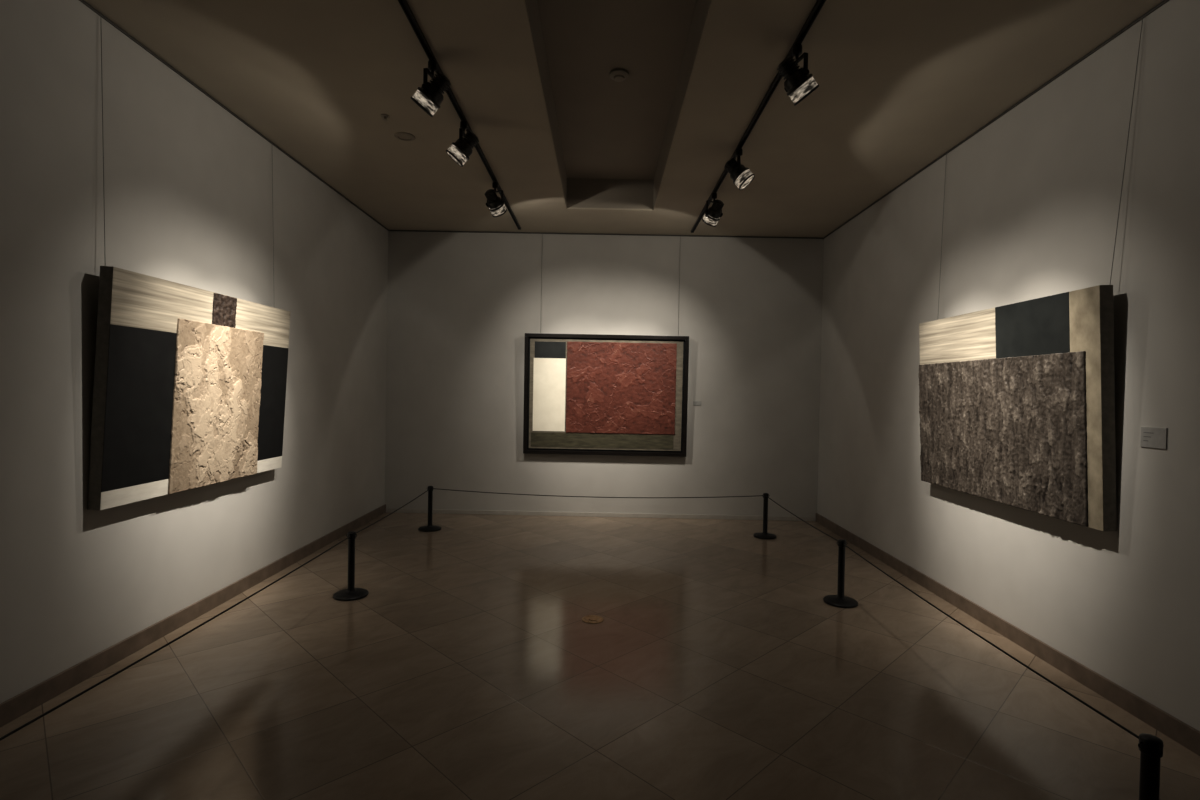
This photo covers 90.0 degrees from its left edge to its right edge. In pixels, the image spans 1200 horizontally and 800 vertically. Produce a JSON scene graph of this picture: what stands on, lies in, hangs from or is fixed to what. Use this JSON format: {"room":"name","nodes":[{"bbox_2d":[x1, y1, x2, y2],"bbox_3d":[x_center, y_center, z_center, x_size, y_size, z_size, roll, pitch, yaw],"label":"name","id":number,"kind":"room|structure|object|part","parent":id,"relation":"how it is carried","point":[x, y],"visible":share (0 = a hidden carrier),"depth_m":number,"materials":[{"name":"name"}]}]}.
{"room":"museum","nodes":[
{"label":"museum","id":0,"kind":"room"},
{"bbox_2d":[0,0,387,703],"bbox_3d":[-2.747,-0.239,-0.274,0.120,3.500,15.430,1,1,0],"label":"wall","id":1,"kind":"structure","parent":0,"point":[186,194],"depth_m":3.41,"materials":[{"name":"paint"}]},
{"bbox_2d":[0,504,385,726],"bbox_3d":[-2.711,1.462,-0.249,0.018,0.100,15.430,1,1,0],"label":"baseboard","id":2,"kind":"structure","parent":1,"relation":"attached to","point":[24,702],"depth_m":3.56,"materials":[{"name":"wood"}]},
{"bbox_2d":[79,0,388,230],"bbox_3d":[-2.649,-1.978,-0.300,0.010,0.014,15.430,1,1,0],"label":"rail","id":3,"kind":"object","parent":1,"relation":"attached to","point":[82,1],"visible":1,"depth_m":3.98,"materials":[{"name":"metal"}]},
{"bbox_2d":[87,29,290,509],"bbox_3d":[-2.584,-0.733,4.003,0.140,2.598,1.770,1,1,0],"label":"abstract painting","id":4,"kind":"object","parent":3,"relation":"hanging from","point":[189,392],"visible":1,"depth_m":3.64,"materials":[{"name":"paint"}]},
{"bbox_3d":[-2.565,0.033,4.070,0.021,1.066,0.910,4,1,0],"label":"plaster panel","id":5,"kind":"part","parent":4,"relation":"part of","materials":[{"name":"beige paint"}]},
{"bbox_2d":[0,512,1199,799],"bbox_3d":[-0.037,1.614,-0.261,5.610,0.100,15.670,1,1,0],"label":"floor","id":6,"kind":"structure","parent":0,"point":[717,666],"depth_m":3.14,"materials":[{"name":"tile"}]},
{"bbox_2d":[333,531,368,600],"bbox_3d":[-1.851,1.218,4.468,0.244,0.480,0.244,1,1,0],"label":"stanchion","id":7,"kind":"object","parent":6,"relation":"on","point":[352,593],"visible":0.99,"depth_m":4.45,"materials":[{"name":"black metal"}]},
{"bbox_2d":[0,536,350,740],"bbox_3d":[-1.855,1.038,2.971,0.008,0.023,2.926,1,1,0],"label":"rope","id":8,"kind":"object","parent":7,"relation":"attached to","point":[186,633],"visible":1,"depth_m":2.44,"materials":[{"name":"black fabric"}]},
{"bbox_2d":[356,489,429,532],"bbox_3d":[-1.857,0.999,5.535,0.008,0.023,2.076,1,1,-1],"label":"rope","id":9,"kind":"object","parent":7,"relation":"attached to","point":[428,489],"visible":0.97,"depth_m":5.30,"materials":[{"name":"black fabric"}]},
{"bbox_2d":[418,486,440,531],"bbox_3d":[-1.870,1.185,6.608,0.244,0.480,0.244,1,1,0],"label":"stanchion","id":10,"kind":"object","parent":6,"relation":"on","point":[428,528],"visible":0.99,"depth_m":6.59,"materials":[{"name":"black metal"}]},
{"bbox_2d":[433,488,762,497],"bbox_3d":[-0.027,1.038,6.582,3.617,0.063,0.008,1,1,1],"label":"rope","id":11,"kind":"object","parent":10,"relation":"attached to","point":[433,488],"visible":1,"depth_m":6.58,"materials":[{"name":"black fabric"}]},
{"bbox_2d":[582,615,603,623],"bbox_3d":[-0.048,1.493,4.093,0.150,0.008,0.150,1,1,0],"label":"socket","id":12,"kind":"object","parent":6,"relation":"on","point":[592,619],"visible":1,"depth_m":4.08,"materials":[{"name":"gold metal"}]},
{"bbox_2d":[753,493,776,538],"bbox_3d":[1.809,1.257,6.560,0.244,0.480,0.244,1,1,0],"label":"stanchion","id":13,"kind":"object","parent":6,"relation":"on","point":[762,535],"visible":0.98,"depth_m":6.54,"materials":[{"name":"black metal"}]},
{"bbox_2d":[766,496,837,540],"bbox_3d":[1.817,1.070,5.537,0.008,0.023,1.976,1,1,0],"label":"rope","id":14,"kind":"object","parent":13,"relation":"attached to","point":[766,496],"visible":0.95,"depth_m":5.33,"materials":[{"name":"black fabric"}]},
{"bbox_2d":[823,539,857,607],"bbox_3d":[1.818,1.287,4.520,0.244,0.480,0.244,1,1,0],"label":"stanchion","id":15,"kind":"object","parent":6,"relation":"on","point":[839,600],"visible":0.99,"depth_m":4.50,"materials":[{"name":"black metal"}]},
{"bbox_2d":[843,544,1138,738],"bbox_3d":[1.800,1.104,3.227,0.008,0.023,2.516,1,1,1],"label":"rope","id":16,"kind":"object","parent":15,"relation":"attached to","point":[975,633],"visible":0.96,"depth_m":2.56,"materials":[{"name":"black fabric"}]},
{"bbox_2d":[1138,733,1163,799],"bbox_3d":[1.774,1.325,1.941,0.244,0.480,0.244,1,1,0],"label":"stanchion","id":17,"kind":"object","parent":6,"relation":"on","point":[1150,746],"visible":1,"depth_m":1.92,"materials":[{"name":"black metal"}]},
{"bbox_2d":[385,230,823,516],"bbox_3d":[0.038,-0.302,7.486,5.610,3.500,0.120,1,1,0],"label":"wall","id":18,"kind":"structure","parent":0,"point":[461,306],"depth_m":7.42,"materials":[{"name":"paint"}]},
{"bbox_2d":[386,508,815,520],"bbox_3d":[0.005,1.424,7.446,5.334,0.050,0.012,1,1,0],"label":"baseboard","id":19,"kind":"structure","parent":18,"relation":"attached to","point":[390,510],"depth_m":7.44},
{"bbox_2d":[523,270,688,456],"bbox_3d":[0.082,-0.677,7.367,2.005,2.708,0.103,1,1,0],"label":"framed abstract painting","id":20,"kind":"object","parent":18,"relation":"attached to","point":[585,394],"visible":1,"depth_m":7.36,"materials":[{"name":"red paint"}]},
{"bbox_3d":[-0.623,-0.065,7.368,0.397,0.898,0.005,1,2,0],"label":"ivory panel","id":21,"kind":"part","parent":20,"relation":"part of","materials":[{"name":"white paint"}]},
{"bbox_3d":[0.071,-0.061,7.376,2.005,1.475,0.070,1,2,0],"label":"frame","id":22,"kind":"part","parent":20,"relation":"part of","materials":[{"name":"black wood"}]},
{"bbox_3d":[0.259,-0.144,7.353,1.343,1.121,0.017,1,2,0],"label":"red panel","id":23,"kind":"part","parent":20,"relation":"part of","materials":[{"name":"red paint"}]},
{"bbox_2d":[389,230,822,238],"bbox_3d":[0.071,-2.041,7.395,5.350,0.014,0.010,1,1,0],"label":"rail","id":24,"kind":"object","parent":18,"relation":"attached to","point":[389,230],"visible":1,"depth_m":7.39,"materials":[{"name":"metal"}]},
{"bbox_2d":[693,401,700,405],"bbox_3d":[1.202,0.042,7.422,0.100,0.055,0.007,1,1,0],"label":"wall label","id":25,"kind":"object","parent":18,"relation":"attached to","point":[695,403],"visible":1,"depth_m":7.42,"materials":[{"name":"white paper"}]},
{"bbox_2d":[84,0,1163,237],"bbox_3d":[0.035,-2.145,-0.317,5.610,0.420,15.670,1,1,0],"label":"ceiling","id":26,"kind":"structure","parent":0,"point":[902,83],"depth_m":3.98,"materials":[{"name":"paint"}]},
{"bbox_2d":[380,114,389,120],"bbox_3d":[-1.540,-2.021,4.299,0.064,0.028,0.064,1,1,0],"label":"sprinkler head","id":27,"kind":"object","parent":26,"relation":"attached to","point":[384,116],"visible":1,"depth_m":4.29},
{"bbox_2d":[394,132,414,140],"bbox_3d":[-1.508,-2.033,4.638,0.156,0.012,0.156,1,1,0],"label":"ceiling speaker","id":28,"kind":"object","parent":26,"relation":"attached to","point":[403,136],"depth_m":4.63},
{"bbox_2d":[411,60,450,117],"bbox_3d":[-0.994,-1.832,3.530,0.235,0.317,0.196,1,1,11],"label":"track spotlight","id":29,"kind":"object","parent":26,"relation":"hanging from","point":[429,97],"visible":1,"depth_m":3.48,"materials":[{"name":"black metal"}]},
{"bbox_2d":[398,0,520,229],"bbox_3d":[-1.004,-1.943,-0.324,0.036,0.024,15.040,1,1,0],"label":"track","id":30,"kind":"object","parent":26,"relation":"attached to","point":[404,4],"depth_m":3.92,"materials":[{"name":"black metal"}]},
{"bbox_2d":[446,121,478,166],"bbox_3d":[-0.990,-1.844,4.318,0.234,0.317,0.196,1,1,0],"label":"track spotlight","id":31,"kind":"object","parent":26,"relation":"hanging from","point":[460,151],"visible":1,"depth_m":4.27,"materials":[{"name":"black metal"}]},
{"bbox_2d":[485,182,506,216],"bbox_3d":[-0.974,-1.864,5.582,0.196,0.315,0.243,2,1,27],"label":"track spotlight","id":32,"kind":"object","parent":26,"relation":"hanging from","point":[497,208],"visible":1,"depth_m":5.54,"materials":[{"name":"black metal"}]},
{"bbox_2d":[520,0,715,210],"bbox_3d":[0.068,-1.925,-0.804,0.970,0.005,14.450,1,1,0],"label":"trim","id":33,"kind":"structure","parent":26,"relation":"attached to","point":[713,2],"depth_m":3.90,"materials":[{"name":"paint"}]},
{"bbox_2d":[609,68,628,81],"bbox_3d":[0.136,-2.298,4.266,0.140,0.048,0.140,1,1,0],"label":"smoke detector","id":34,"kind":"object","parent":26,"relation":"attached to","point":[618,75],"visible":1,"depth_m":4.23,"materials":[{"name":"plastic"}]},
{"bbox_2d":[702,193,723,226],"bbox_3d":[1.092,-1.826,5.763,0.196,0.316,0.240,1,1,-27],"label":"track spotlight","id":35,"kind":"object","parent":26,"relation":"hanging from","point":[712,215],"visible":1,"depth_m":5.72,"materials":[{"name":"black metal"}]},
{"bbox_2d":[724,148,754,189],"bbox_3d":[1.095,-1.810,4.706,0.236,0.317,0.196,1,1,14],"label":"track spotlight","id":36,"kind":"object","parent":26,"relation":"hanging from","point":[741,176],"visible":1,"depth_m":4.67,"materials":[{"name":"black metal"}]},
{"bbox_2d":[691,0,825,232],"bbox_3d":[1.065,-1.903,-0.334,0.036,0.024,15.040,1,1,0],"label":"track","id":37,"kind":"object","parent":26,"relation":"attached to","point":[819,4],"depth_m":3.89,"materials":[{"name":"black metal"}]},
{"bbox_2d":[777,44,818,105],"bbox_3d":[1.087,-1.789,3.300,0.236,0.317,0.196,1,1,-16],"label":"track spotlight","id":38,"kind":"object","parent":26,"relation":"hanging from","point":[799,83],"visible":1,"depth_m":3.25,"materials":[{"name":"black metal"}]},
{"bbox_2d":[817,0,1199,730],"bbox_3d":[2.742,-0.133,-0.301,0.120,3.500,15.430,1,1,0],"label":"wall","id":39,"kind":"structure","parent":0,"point":[1030,201],"depth_m":3.49,"materials":[{"name":"paint"}]},
{"bbox_2d":[823,0,1168,238],"bbox_3d":[2.710,-1.875,-0.327,0.010,0.014,15.430,1,1,0],"label":"rail","id":40,"kind":"object","parent":39,"relation":"attached to","point":[1164,1],"visible":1,"depth_m":3.80,"materials":[{"name":"metal"}]},
{"bbox_2d":[918,18,1142,530],"bbox_3d":[2.645,-0.630,3.944,0.131,2.601,1.836,1,1,0],"label":"abstract painting","id":41,"kind":"object","parent":40,"relation":"hanging from","point":[1017,400],"visible":1,"depth_m":3.62,"materials":[{"name":"paint"}]},
{"bbox_3d":[2.593,0.197,4.037,0.020,0.942,1.672,-2,1,0],"label":"weathered panel","id":42,"kind":"part","parent":41,"relation":"part of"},
{"bbox_2d":[816,513,1199,755],"bbox_3d":[2.640,1.565,-0.276,0.018,0.100,15.430,1,1,0],"label":"baseboard","id":43,"kind":"structure","parent":39,"relation":"attached to","point":[1167,724],"depth_m":3.53,"materials":[{"name":"wood"}]},
{"bbox_2d":[1140,427,1167,448],"bbox_3d":[2.688,0.183,2.914,0.007,0.100,0.135,1,1,0],"label":"wall label","id":44,"kind":"object","parent":39,"relation":"attached to","point":[1151,437],"visible":1,"depth_m":2.91,"materials":[{"name":"white paper"}]}
]}

